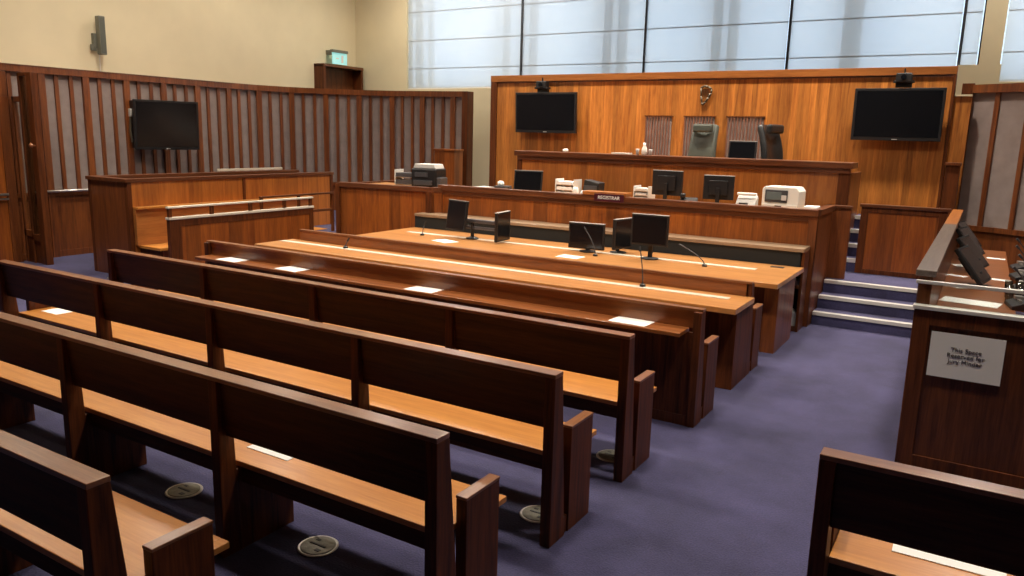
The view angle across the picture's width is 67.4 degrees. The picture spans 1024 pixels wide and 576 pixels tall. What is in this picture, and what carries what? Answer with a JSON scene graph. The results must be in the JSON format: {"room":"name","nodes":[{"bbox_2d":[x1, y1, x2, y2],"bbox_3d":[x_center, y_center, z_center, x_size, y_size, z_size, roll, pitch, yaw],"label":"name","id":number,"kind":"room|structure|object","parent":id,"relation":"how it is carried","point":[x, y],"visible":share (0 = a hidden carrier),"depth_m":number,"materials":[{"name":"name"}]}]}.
{"room":"courtroom","nodes":[
{"label":"courtroom","id":0,"kind":"room"},
{"bbox_2d":[0,0,355,87],"bbox_3d":[-8.251,-3.329,11.139,0.200,6.000,17.500,8,13,31],"label":"wall","id":1,"kind":"structure","parent":0,"point":[254,42],"depth_m":14.35,"materials":[{"name":"beige paint"}]},
{"bbox_2d":[90,15,106,70],"bbox_3d":[-6.913,-4.075,12.826,0.184,0.900,0.195,8,13,31],"label":"speaker","id":2,"kind":"object","parent":1,"relation":"attached to","point":[98,39],"visible":0.99,"depth_m":12.79},
{"bbox_2d":[99,17,106,53],"bbox_3d":[-6.811,-4.208,12.789,0.004,0.580,0.090,8,13,31],"label":"grille","id":3,"kind":"object","parent":2,"relation":"attached to","point":[102,33],"depth_m":12.79,"materials":[{"name":"grey metal"}]},
{"bbox_2d":[0,63,473,260],"bbox_3d":[-6.746,-1.549,10.119,3.838,2.980,16.418,8,13,31],"label":"wall paneling","id":4,"kind":"structure","parent":1,"relation":"attached to","point":[354,135],"depth_m":14.94,"materials":[{"name":"brown wood"}]},
{"bbox_2d":[326,49,347,65],"bbox_3d":[-3.977,-5.220,17.396,0.270,0.310,0.480,8,13,31],"label":"exit sign","id":5,"kind":"object","parent":1,"relation":"attached to","point":[339,57],"visible":1,"depth_m":17.30,"materials":[{"name":"green plastic"}]},
{"bbox_2d":[314,63,362,89],"bbox_3d":[-3.946,-4.378,17.601,0.320,1.380,1.260,8,13,31],"label":"hood","id":6,"kind":"object","parent":1,"relation":"attached to","point":[326,76],"visible":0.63,"depth_m":17.57,"materials":[{"name":"brown wood"}]},
{"bbox_2d":[2,253,1023,575],"bbox_3d":[-0.740,0.752,7.208,18.000,0.100,17.500,8,13,31],"label":"floor","id":7,"kind":"structure","parent":0,"point":[732,493],"depth_m":4.74,"materials":[{"name":"purple carpet"}]},
{"bbox_2d":[11,72,53,264],"bbox_3d":[-7.278,-1.776,11.565,0.605,2.840,0.180,8,13,31],"label":"door frame","id":8,"kind":"structure","parent":7,"relation":"on","point":[39,249],"depth_m":11.56,"materials":[{"name":"brown wood"}]},
{"bbox_2d":[0,71,23,261],"bbox_3d":[-8.043,-1.665,10.845,0.100,2.860,1.920,8,13,31],"label":"door","id":9,"kind":"structure","parent":8,"relation":"in","point":[11,248],"depth_m":11.61,"materials":[{"name":"brown wood"}]},
{"bbox_2d":[35,189,87,193],"bbox_3d":[-7.022,-1.529,12.666,0.058,0.222,1.600,8,13,31],"label":"wall handrail","id":10,"kind":"object","parent":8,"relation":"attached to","point":[65,190],"visible":0.28,"depth_m":12.37,"materials":[{"name":"silver metal"}]},
{"bbox_2d":[128,99,199,149],"bbox_3d":[-6.118,-2.860,13.489,1.128,0.841,0.323,-9,16,-44],"label":"television","id":11,"kind":"object","parent":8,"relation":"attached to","point":[153,124],"visible":1,"depth_m":13.36,"materials":[{"name":"black plastic"}]},
{"bbox_2d":[0,429,228,575],"bbox_3d":[-3.317,0.772,4.069,4.800,0.942,0.555,8,13,31],"label":"bench","id":12,"kind":"object","parent":7,"relation":"on","point":[60,515],"visible":1,"depth_m":2.85,"materials":[{"name":"brown wood"}]},
{"bbox_2d":[165,483,202,498],"bbox_3d":[-1.923,1.196,4.505,0.211,0.014,0.207,8,13,31],"label":"floor outlet","id":13,"kind":"object","parent":7,"relation":"on","point":[183,490],"visible":1,"depth_m":4.50,"materials":[{"name":"silver metal"}]},
{"bbox_2d":[85,167,333,272],"bbox_3d":[-4.502,-1.174,12.498,1.460,1.440,4.000,8,13,31],"label":"enclosure","id":14,"kind":"object","parent":7,"relation":"on","point":[128,212],"visible":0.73,"depth_m":11.25,"materials":[{"name":"brown wood"}]},
{"bbox_2d":[165,197,313,262],"bbox_3d":[-3.670,-0.637,10.672,0.085,1.135,2.440,8,13,31],"label":"barrier","id":15,"kind":"object","parent":7,"relation":"on","point":[187,235],"visible":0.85,"depth_m":10.41,"materials":[{"name":"brown wood"}]},
{"bbox_2d":[0,312,505,575],"bbox_3d":[-2.486,0.671,4.690,5.460,0.942,0.555,8,13,31],"label":"bench","id":16,"kind":"object","parent":7,"relation":"on","point":[390,476],"visible":0.94,"depth_m":3.74,"materials":[{"name":"brown wood"}]},
{"bbox_2d":[247,445,292,460],"bbox_3d":[-1.213,0.836,3.993,0.300,0.003,0.160,8,13,31],"label":"paper sheet","id":17,"kind":"object","parent":16,"relation":"on","point":[254,447],"visible":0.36,"depth_m":3.94,"materials":[{"name":"white paper"}]},
{"bbox_2d":[259,192,333,230],"bbox_3d":[-3.436,-0.961,12.409,0.060,1.110,1.540,8,13,31],"label":"divider","id":18,"kind":"object","parent":7,"relation":"on","point":[331,209],"visible":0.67,"depth_m":12.63,"materials":[{"name":"brown wood"}]},
{"bbox_2d":[0,260,596,547],"bbox_3d":[-1.978,0.520,5.526,5.460,0.942,0.555,8,13,31],"label":"bench","id":19,"kind":"object","parent":7,"relation":"on","point":[501,408],"visible":0.71,"depth_m":4.63,"materials":[{"name":"brown wood"}]},
{"bbox_2d":[43,308,71,314],"bbox_3d":[-4.031,0.207,6.808,0.240,0.003,0.150,8,13,31],"label":"paper sheet","id":20,"kind":"object","parent":19,"relation":"on","point":[56,311],"visible":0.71,"depth_m":6.80,"materials":[{"name":"white paper"}]},
{"bbox_2d":[297,536,338,556],"bbox_3d":[-0.994,1.331,3.941,0.207,0.014,0.206,8,13,31],"label":"floor outlet","id":21,"kind":"object","parent":7,"relation":"on","point":[315,546],"visible":1,"depth_m":3.94,"materials":[{"name":"silver metal"}]},
{"bbox_2d":[107,249,656,482],"bbox_3d":[-1.450,0.383,6.292,5.370,0.942,0.555,8,13,31],"label":"bench","id":22,"kind":"object","parent":7,"relation":"on","point":[596,364],"visible":0.6,"depth_m":5.31,"materials":[{"name":"brown wood"}]},
{"bbox_2d":[195,240,718,427],"bbox_3d":[-0.904,0.235,7.222,5.560,0.900,0.730,8,13,31],"label":"bench","id":23,"kind":"object","parent":7,"relation":"on","point":[684,363],"visible":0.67,"depth_m":6.13,"materials":[{"name":"brown wood"}]},
{"bbox_2d":[216,257,247,261],"bbox_3d":[-2.948,-0.298,8.092,0.300,0.003,0.190,9,13,32],"label":"paper sheet","id":24,"kind":"object","parent":23,"relation":"on","point":[229,259],"visible":1,"depth_m":8.08,"materials":[{"name":"white paper"}]},
{"bbox_2d":[274,266,309,271],"bbox_3d":[-2.189,-0.189,7.640,0.300,0.003,0.190,9,13,33],"label":"paper sheet","id":25,"kind":"object","parent":23,"relation":"on","point":[287,268],"visible":1,"depth_m":7.63,"materials":[{"name":"white paper"}]},
{"bbox_2d":[405,286,442,292],"bbox_3d":[-0.782,0.013,6.802,0.300,0.003,0.190,8,13,29],"label":"paper sheet","id":26,"kind":"object","parent":23,"relation":"on","point":[414,288],"visible":1,"depth_m":6.79,"materials":[{"name":"white paper"}]},
{"bbox_2d":[608,316,654,326],"bbox_3d":[0.903,0.252,5.810,0.300,0.003,0.190,9,13,34],"label":"paper sheet","id":27,"kind":"object","parent":23,"relation":"on","point":[637,322],"visible":1,"depth_m":5.80,"materials":[{"name":"white paper"}]},
{"bbox_2d":[254,229,762,389],"bbox_3d":[-0.349,0.037,8.342,5.820,0.885,1.130,8,13,31],"label":"desk","id":28,"kind":"object","parent":7,"relation":"on","point":[732,316],"visible":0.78,"depth_m":7.41,"materials":[{"name":"brown wood"}]},
{"bbox_2d":[639,246,645,286],"bbox_3d":[1.209,-0.202,7.183,0.055,0.370,0.132,-4,12,-25],"label":"gooseneck microphone","id":29,"kind":"object","parent":28,"relation":"on","point":[642,284],"visible":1,"depth_m":7.17,"materials":[{"name":"black plastic"}]},
{"bbox_2d":[520,505,540,522],"bbox_3d":[0.125,1.281,4.346,0.156,0.014,0.202,8,13,31],"label":"floor outlet","id":30,"kind":"object","parent":7,"relation":"on","point":[531,513],"visible":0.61,"depth_m":4.34,"materials":[{"name":"silver metal"}]},
{"bbox_2d":[359,227,803,353],"bbox_3d":[0.567,-0.104,9.511,5.520,0.756,1.270,8,13,31],"label":"desk","id":31,"kind":"object","parent":7,"relation":"on","point":[774,287],"visible":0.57,"depth_m":8.60,"materials":[{"name":"brown wood"}]},
{"bbox_2d":[432,239,456,242],"bbox_3d":[-0.867,-0.607,9.936,0.220,0.003,0.320,-7,14,-38],"label":"paper sheet","id":32,"kind":"object","parent":31,"relation":"on","point":[438,240],"visible":1,"depth_m":9.91,"materials":[{"name":"white paper"}]},
{"bbox_2d":[555,254,582,258],"bbox_3d":[0.675,-0.363,8.902,0.280,0.003,0.210,9,13,32],"label":"paper sheet","id":33,"kind":"object","parent":31,"relation":"on","point":[563,255],"visible":1,"depth_m":8.89,"materials":[{"name":"white paper"}]},
{"bbox_2d":[568,221,605,252],"bbox_3d":[0.921,-0.617,9.298,0.460,0.351,0.200,7,13,28],"label":"monitor","id":34,"kind":"object","parent":31,"relation":"on","point":[578,237],"visible":0.98,"depth_m":9.24,"materials":[{"name":"black plastic"}]},
{"bbox_2d":[584,227,597,255],"bbox_3d":[0.921,-0.547,9.014,0.195,0.335,0.056,8,13,31],"label":"gooseneck microphone","id":35,"kind":"object","parent":31,"relation":"on","point":[594,254],"visible":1,"depth_m":9.00,"materials":[{"name":"black plastic"}]},
{"bbox_2d":[610,217,631,253],"bbox_3d":[1.291,-0.637,9.278,0.200,0.416,0.360,11,15,40],"label":"monitor","id":36,"kind":"object","parent":31,"relation":"on","point":[621,235],"visible":0.97,"depth_m":9.21,"materials":[{"name":"black plastic"}]},
{"bbox_2d":[631,213,669,259],"bbox_3d":[1.601,-0.594,8.845,0.440,0.516,0.200,8,13,31],"label":"monitor","id":37,"kind":"object","parent":31,"relation":"on","point":[651,230],"visible":0.97,"depth_m":8.78,"materials":[{"name":"black plastic"}]},
{"bbox_2d":[679,243,706,266],"bbox_3d":[2.005,-0.366,8.516,0.337,0.228,0.056,8,13,31],"label":"gooseneck microphone","id":38,"kind":"object","parent":31,"relation":"on","point":[681,245],"visible":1,"depth_m":8.49,"materials":[{"name":"black plastic"}]},
{"bbox_2d":[335,180,853,326],"bbox_3d":[0.715,-0.720,10.939,7.370,1.420,1.430,8,13,31],"label":"bench","id":39,"kind":"object","parent":7,"relation":"on","point":[369,206],"visible":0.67,"depth_m":10.04,"materials":[{"name":"brown wood"}]},
{"bbox_2d":[394,169,411,184],"bbox_3d":[-1.638,-1.774,12.303,0.420,0.240,0.255,7,12,25],"label":"tray","id":40,"kind":"object","parent":39,"relation":"on","point":[399,174],"visible":0.55,"depth_m":12.24,"materials":[{"name":"white plastic"}]},
{"bbox_2d":[412,163,446,186],"bbox_3d":[-1.275,-1.758,11.980,0.510,0.350,0.370,6,12,23],"label":"printer","id":41,"kind":"object","parent":39,"relation":"on","point":[423,174],"visible":0.89,"depth_m":11.85,"materials":[{"name":"plastic"}]},
{"bbox_2d":[413,180,431,185],"bbox_3d":[-1.377,-1.626,11.861,0.320,0.070,0.030,6,12,23],"label":"tray","id":42,"kind":"object","parent":41,"relation":"on","point":[415,182],"depth_m":11.85,"materials":[{"name":"grey plastic"}]},
{"bbox_2d":[437,177,446,186],"bbox_3d":[-1.083,-1.635,11.896,0.070,0.150,0.230,6,12,23],"label":"tray","id":43,"kind":"object","parent":41,"relation":"on","point":[440,180],"depth_m":11.83,"materials":[{"name":"grey plastic"}]},
{"bbox_2d":[494,185,511,188],"bbox_3d":[-0.133,-1.452,11.280,0.235,0.098,0.217,4,11,11],"label":"stack","id":44,"kind":"object","parent":39,"relation":"on","point":[496,186],"visible":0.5,"depth_m":11.18,"materials":[{"name":"grey paper"}]},
{"bbox_2d":[513,170,542,190],"bbox_3d":[0.245,-1.555,11.240,0.430,0.335,0.200,5,12,19],"label":"monitor","id":45,"kind":"object","parent":39,"relation":"on","point":[523,179],"visible":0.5,"depth_m":11.19,"materials":[{"name":"black plastic"}]},
{"bbox_2d":[555,178,581,192],"bbox_3d":[0.802,-1.434,10.944,0.300,0.240,0.255,8,13,31],"label":"tray","id":46,"kind":"object","parent":39,"relation":"on","point":[559,183],"visible":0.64,"depth_m":10.88,"materials":[{"name":"white plastic"}]},
{"bbox_2d":[572,187,578,192],"bbox_3d":[0.879,-1.327,10.649,0.093,0.148,0.097,3,11,9],"label":"cup","id":47,"kind":"object","parent":39,"relation":"on","point":[575,189],"visible":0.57,"depth_m":10.61,"materials":[{"name":"white plastic"}]},
{"bbox_2d":[583,179,604,190],"bbox_3d":[1.157,-1.421,10.932,0.259,0.238,0.208,8,13,31],"label":"card reader","id":48,"kind":"object","parent":39,"relation":"on","point":[589,184],"visible":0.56,"depth_m":10.85,"materials":[{"name":"black plastic"}]},
{"bbox_2d":[594,193,623,202],"bbox_3d":[1.258,-1.170,9.981,0.420,0.100,0.014,8,13,31],"label":"nameplate","id":49,"kind":"object","parent":39,"relation":"attached to","point":[597,196],"visible":1,"depth_m":9.97,"materials":[{"name":"plastic"}]},
{"bbox_2d":[633,185,654,197],"bbox_3d":[1.798,-1.289,10.446,0.220,0.200,0.255,8,13,31],"label":"tray","id":50,"kind":"object","parent":39,"relation":"on","point":[646,192],"visible":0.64,"depth_m":10.36,"materials":[{"name":"white plastic"}]},
{"bbox_2d":[652,170,683,198],"bbox_3d":[2.026,-1.333,10.115,0.420,0.426,0.200,9,14,34],"label":"monitor","id":51,"kind":"object","parent":39,"relation":"on","point":[664,182],"visible":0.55,"depth_m":10.10,"materials":[{"name":"black plastic"}]},
{"bbox_2d":[680,193,697,200],"bbox_3d":[2.271,-1.135,9.854,0.220,0.150,0.180,5,12,16],"label":"desk telephone","id":52,"kind":"object","parent":39,"relation":"on","point":[682,195],"visible":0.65,"depth_m":9.84,"materials":[{"name":"black plastic"}]},
{"bbox_2d":[702,175,734,202],"bbox_3d":[2.605,-1.224,9.715,0.380,0.396,0.200,6,12,23],"label":"monitor","id":53,"kind":"object","parent":39,"relation":"on","point":[716,187],"visible":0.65,"depth_m":9.71,"materials":[{"name":"black plastic"}]},
{"bbox_2d":[735,192,757,204],"bbox_3d":[2.925,-1.087,9.570,0.240,0.200,0.190,8,13,31],"label":"desk telephone","id":54,"kind":"object","parent":39,"relation":"on","point":[743,198],"visible":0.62,"depth_m":9.54,"materials":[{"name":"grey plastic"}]},
{"bbox_2d":[761,185,805,207],"bbox_3d":[3.309,-1.088,9.369,0.440,0.300,0.326,9,14,34],"label":"printer","id":55,"kind":"object","parent":39,"relation":"on","point":[772,195],"visible":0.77,"depth_m":9.24,"materials":[{"name":"white plastic"}]},
{"bbox_2d":[761,203,796,207],"bbox_3d":[3.221,-0.979,9.269,0.420,0.060,0.020,9,14,34],"label":"paper tray","id":56,"kind":"object","parent":55,"relation":"on","point":[793,205],"depth_m":9.24,"materials":[{"name":"white plastic"}]},
{"bbox_2d":[804,205,820,208],"bbox_3d":[3.540,-0.919,9.069,0.154,0.095,0.200,8,13,31],"label":"paper stack","id":57,"kind":"object","parent":39,"relation":"on","point":[806,206],"visible":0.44,"depth_m":9.00,"materials":[{"name":"white paper"}]},
{"bbox_2d":[596,449,614,462],"bbox_3d":[0.647,1.132,5.170,0.158,0.014,0.203,8,13,31],"label":"floor outlet","id":58,"kind":"object","parent":7,"relation":"on","point":[607,455],"visible":0.59,"depth_m":5.16,"materials":[{"name":"silver metal"}]},
{"bbox_2d":[414,212,809,331],"bbox_3d":[0.988,-0.325,10.174,5.510,0.955,0.350,8,13,31],"label":"bench","id":59,"kind":"object","parent":7,"relation":"on","point":[793,255],"visible":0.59,"depth_m":9.18,"materials":[{"name":"wood"}]},
{"bbox_2d":[791,309,796,325],"bbox_3d":[3.225,0.333,8.872,0.138,0.160,0.208,8,13,31],"label":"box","id":60,"kind":"object","parent":59,"relation":"on","point":[793,319],"visible":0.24,"depth_m":8.77,"materials":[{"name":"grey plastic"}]},
{"bbox_2d":[795,278,799,285],"bbox_3d":[3.240,-0.073,8.789,0.120,0.050,0.200,8,13,31],"label":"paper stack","id":61,"kind":"object","parent":59,"relation":"on","point":[797,280],"visible":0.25,"depth_m":8.70,"materials":[{"name":"black"}]},
{"bbox_2d":[811,277,917,337],"bbox_3d":[4.331,0.216,9.164,1.250,0.456,0.900,8,13,31],"label":"carpeted steps","id":62,"kind":"structure","parent":7,"relation":"on","point":[852,304],"depth_m":9.10,"materials":[{"name":"purple carpet"}]},
{"bbox_2d":[807,447,1023,575],"bbox_3d":[2.592,1.237,2.493,3.010,0.942,0.555,8,13,31],"label":"bench","id":63,"kind":"object","parent":7,"relation":"on","point":[864,506],"visible":1,"depth_m":2.85,"materials":[{"name":"brown wood"}]},
{"bbox_2d":[892,544,1006,575],"bbox_3d":[1.766,1.088,3.108,0.400,0.003,0.160,8,13,31],"label":"paper sheet","id":64,"kind":"object","parent":63,"relation":"on","point":[896,548],"visible":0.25,"depth_m":3.07,"materials":[{"name":"white paper"}]},
{"bbox_2d":[894,209,1023,489],"bbox_3d":[5.146,0.219,7.019,2.320,1.320,6.012,8,13,31],"label":"box","id":65,"kind":"object","parent":7,"relation":"on","point":[973,430],"visible":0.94,"depth_m":4.99,"materials":[{"name":"brown wood"}]},
{"bbox_2d":[947,274,966,277],"bbox_3d":[4.406,-0.122,7.603,0.100,0.003,0.180,-5,13,-28],"label":"paper sheet","id":66,"kind":"object","parent":65,"relation":"on","point":[947,274],"visible":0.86,"depth_m":7.60,"materials":[{"name":"white paper"}]},
{"bbox_2d":[926,331,1006,385],"bbox_3d":[2.887,0.447,4.892,0.410,0.296,0.004,8,13,31],"label":"paper notice","id":67,"kind":"object","parent":65,"relation":"attached to","point":[952,356],"visible":1,"depth_m":4.89,"materials":[{"name":"white paper"}]},
{"bbox_2d":[958,221,981,245],"bbox_3d":[5.649,-0.639,9.499,0.280,0.349,0.420,11,15,40],"label":"monitor","id":68,"kind":"object","parent":65,"relation":"on","point":[961,223],"visible":0.08,"depth_m":9.57,"materials":[{"name":"black plastic"}]},
{"bbox_2d":[939,296,1001,308],"bbox_3d":[3.768,0.116,6.315,0.420,0.003,0.240,11,15,40],"label":"paper sheet","id":69,"kind":"object","parent":65,"relation":"on","point":[945,298],"visible":1,"depth_m":6.30,"materials":[{"name":"white paper"}]},
{"bbox_2d":[956,226,984,254],"bbox_3d":[5.266,-0.513,8.807,0.280,0.349,0.420,11,15,40],"label":"monitor","id":70,"kind":"object","parent":65,"relation":"on","point":[962,231],"visible":0.29,"depth_m":8.83,"materials":[{"name":"black plastic"}]},
{"bbox_2d":[956,235,988,267],"bbox_3d":[4.752,-0.349,7.905,0.280,0.349,0.420,11,15,40],"label":"monitor","id":71,"kind":"object","parent":65,"relation":"on","point":[965,240],"visible":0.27,"depth_m":7.91,"materials":[{"name":"black plastic"}]},
{"bbox_2d":[954,245,991,285],"bbox_3d":[4.248,-0.194,7.055,0.280,0.349,0.420,11,15,40],"label":"monitor","id":72,"kind":"object","parent":65,"relation":"on","point":[967,258],"visible":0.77,"depth_m":6.98,"materials":[{"name":"black plastic"}]},
{"bbox_2d":[992,278,1011,281],"bbox_3d":[4.713,-0.078,7.420,0.180,0.003,0.100,11,15,40],"label":"paper sheet","id":73,"kind":"object","parent":65,"relation":"on","point":[992,278],"visible":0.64,"depth_m":7.39,"materials":[{"name":"white paper"}]},
{"bbox_2d":[1004,266,1023,310],"bbox_3d":[4.054,-0.008,6.113,0.178,0.338,0.280,6,12,21],"label":"console","id":74,"kind":"object","parent":65,"relation":"on","point":[1016,303],"visible":1,"depth_m":6.08,"materials":[{"name":"black plastic"}]},
{"bbox_2d":[1009,245,1023,280],"bbox_3d":[4.966,-0.251,7.468,0.178,0.338,0.280,6,12,21],"label":"console","id":75,"kind":"object","parent":65,"relation":"on","point":[1015,276],"visible":0.8,"depth_m":7.44,"materials":[{"name":"black plastic"}]},
{"bbox_2d":[1010,254,1023,289],"bbox_3d":[4.575,-0.138,6.838,0.178,0.338,0.280,6,12,21],"label":"console","id":76,"kind":"object","parent":65,"relation":"on","point":[1019,286],"visible":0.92,"depth_m":6.87,"materials":[{"name":"black plastic"}]},
{"bbox_2d":[1010,238,1023,270],"bbox_3d":[5.349,-0.355,8.045,0.178,0.338,0.280,6,12,21],"label":"console","id":77,"kind":"object","parent":65,"relation":"on","point":[1020,264],"visible":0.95,"depth_m":8.04,"materials":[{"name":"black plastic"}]},
{"bbox_2d":[957,83,1023,311],"bbox_3d":[5.557,0.215,2.825,3.032,2.970,16.297,4,11,14],"label":"wall paneling","id":78,"kind":"structure","parent":7,"relation":"on","point":[991,193],"depth_m":10.30,"materials":[{"name":"brown wood"}]},
{"bbox_2d":[314,210,917,285],"bbox_3d":[0.574,-0.713,13.393,12.400,0.450,4.700,8,13,31],"label":"floor","id":79,"kind":"structure","parent":0,"point":[848,275],"depth_m":9.82,"materials":[{"name":"purple carpet"}]},
{"bbox_2d":[433,149,463,185],"bbox_3d":[-1.314,-2.161,15.781,0.540,1.370,0.320,8,13,31],"label":"cabinet","id":80,"kind":"object","parent":79,"relation":"on","point":[451,159],"visible":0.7,"depth_m":15.57,"materials":[{"name":"brown wood"}]},
{"bbox_2d":[514,150,860,240],"bbox_3d":[2.470,-1.307,11.796,5.130,1.430,1.020,8,13,31],"label":"bench","id":81,"kind":"object","parent":79,"relation":"on","point":[824,182],"visible":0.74,"depth_m":11.05,"materials":[{"name":"brown wood"}]},
{"bbox_2d":[641,143,646,154],"bbox_3d":[2.005,-2.106,11.620,0.090,0.180,0.089,8,13,31],"label":"carafe","id":82,"kind":"object","parent":81,"relation":"on","point":[644,148],"visible":1,"depth_m":11.59,"materials":[{"name":"white plastic"}]},
{"bbox_2d":[728,140,757,158],"bbox_3d":[3.362,-1.901,11.206,0.400,0.486,0.200,9,13,33],"label":"monitor","id":83,"kind":"object","parent":81,"relation":"on","point":[737,149],"visible":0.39,"depth_m":11.14,"materials":[{"name":"black plastic"}]},
{"bbox_2d":[489,66,972,214],"bbox_3d":[2.886,-2.083,12.425,7.650,2.730,0.175,8,13,31],"label":"wall paneling","id":84,"kind":"structure","parent":79,"relation":"on","point":[625,112],"depth_m":11.74,"materials":[{"name":"brown wood"}]},
{"bbox_2d":[515,92,577,133],"bbox_3d":[0.616,-3.074,13.475,1.210,0.691,0.191,8,13,31],"label":"television","id":85,"kind":"object","parent":84,"relation":"attached to","point":[535,112],"visible":1,"depth_m":13.39,"materials":[{"name":"black plastic"}]},
{"bbox_2d":[534,78,550,91],"bbox_3d":[0.527,-3.536,13.382,0.260,0.250,0.170,8,13,31],"label":"camera","id":86,"kind":"object","parent":85,"relation":"attached to","point":[541,86],"visible":0.95,"depth_m":13.35,"materials":[{"name":"black plastic"}]},
{"bbox_2d":[700,85,712,104],"bbox_3d":[3.047,-3.025,12.057,0.198,0.316,0.036,8,13,31],"label":"harp emblem","id":87,"kind":"object","parent":84,"relation":"attached to","point":[703,86],"visible":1,"depth_m":12.05,"materials":[{"name":"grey metal"}]},
{"bbox_2d":[850,88,946,141],"bbox_3d":[5.348,-2.404,10.653,1.130,0.711,0.192,8,13,31],"label":"television","id":88,"kind":"object","parent":84,"relation":"attached to","point":[886,114],"visible":1,"depth_m":10.57,"materials":[{"name":"black plastic"}]},
{"bbox_2d":[893,68,914,87],"bbox_3d":[5.362,-2.872,10.496,0.260,0.250,0.170,8,13,31],"label":"camera","id":89,"kind":"object","parent":88,"relation":"on","point":[903,80],"visible":1,"depth_m":10.47,"materials":[{"name":"black plastic"}]},
{"bbox_2d":[845,214,860,271],"bbox_3d":[4.839,-0.640,10.647,0.280,0.686,1.180,8,13,31],"label":"steps","id":90,"kind":"structure","parent":79,"relation":"on","point":[852,245],"depth_m":10.44,"materials":[{"name":"purple carpet"}]},
{"bbox_2d":[854,203,950,278],"bbox_3d":[4.991,-0.597,9.870,1.040,0.910,0.100,8,13,31],"label":"panel","id":91,"kind":"object","parent":79,"relation":"on","point":[893,240],"visible":0.8,"depth_m":9.88,"materials":[{"name":"brown wood"}]},
{"bbox_2d":[940,162,961,216],"bbox_3d":[5.918,-0.969,10.459,0.190,1.460,0.270,8,13,31],"label":"cabinet","id":92,"kind":"object","parent":79,"relation":"on","point":[952,170],"visible":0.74,"depth_m":10.28,"materials":[{"name":"brown wood"}]},
{"bbox_3d":[2.558,-0.964,12.084,5.050,0.650,1.150,8,13,31],"label":"platform","id":93,"kind":"object","parent":79,"relation":"on","visible":0},
{"bbox_2d":[688,124,718,156],"bbox_3d":[2.882,-1.895,11.883,0.550,1.270,0.729,9,14,34],"label":"chair","id":94,"kind":"object","parent":93,"relation":"on","point":[703,142],"visible":0.34,"depth_m":11.94,"materials":[{"name":"grey leather"}]},
{"bbox_2d":[757,124,783,159],"bbox_3d":[3.909,-1.723,11.146,0.570,1.270,0.729,-7,14,-38],"label":"chair","id":95,"kind":"object","parent":93,"relation":"on","point":[769,135],"visible":0.37,"depth_m":11.15,"materials":[{"name":"black leather"}]},
{"bbox_2d":[355,0,1023,185],"bbox_3d":[3.841,-3.550,13.863,17.600,6.000,0.240,8,13,31],"label":"wall","id":96,"kind":"structure","parent":0,"point":[381,26],"depth_m":17.25,"materials":[{"name":"beige paint"}]},
{"bbox_2d":[408,0,523,88],"bbox_3d":[-0.978,-5.545,16.622,3.010,2.800,0.350,8,13,31],"label":"window","id":97,"kind":"structure","parent":96,"relation":"in","point":[452,44],"depth_m":16.55,"materials":[{"name":"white glass"}]},
{"bbox_2d":[522,0,647,81],"bbox_3d":[1.448,-5.197,15.177,2.720,2.800,0.350,8,13,31],"label":"window","id":98,"kind":"structure","parent":96,"relation":"in","point":[560,36],"depth_m":15.07,"materials":[{"name":"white glass"}]},
{"bbox_2d":[644,0,793,80],"bbox_3d":[3.716,-4.871,13.826,2.640,2.800,0.350,8,13,31],"label":"window","id":99,"kind":"structure","parent":96,"relation":"in","point":[682,35],"depth_m":13.74,"materials":[{"name":"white glass"}]},
{"bbox_2d":[788,0,967,78],"bbox_3d":[5.933,-4.553,12.506,2.600,2.800,0.350,8,13,31],"label":"window","id":100,"kind":"structure","parent":96,"relation":"in","point":[825,34],"depth_m":12.43,"materials":[{"name":"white glass"}]},
{"bbox_2d":[960,0,986,64],"bbox_3d":[7.150,-4.452,11.767,0.290,2.650,0.350,8,13,31],"label":"window","id":101,"kind":"structure","parent":96,"relation":"in","point":[975,8],"depth_m":11.75,"materials":[{"name":"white glass"}]},
{"bbox_2d":[999,0,1023,81],"bbox_3d":[9.301,-4.069,10.499,4.240,2.800,0.350,8,13,31],"label":"window","id":102,"kind":"structure","parent":96,"relation":"in","point":[1012,67],"depth_m":11.50,"materials":[{"name":"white glass"}]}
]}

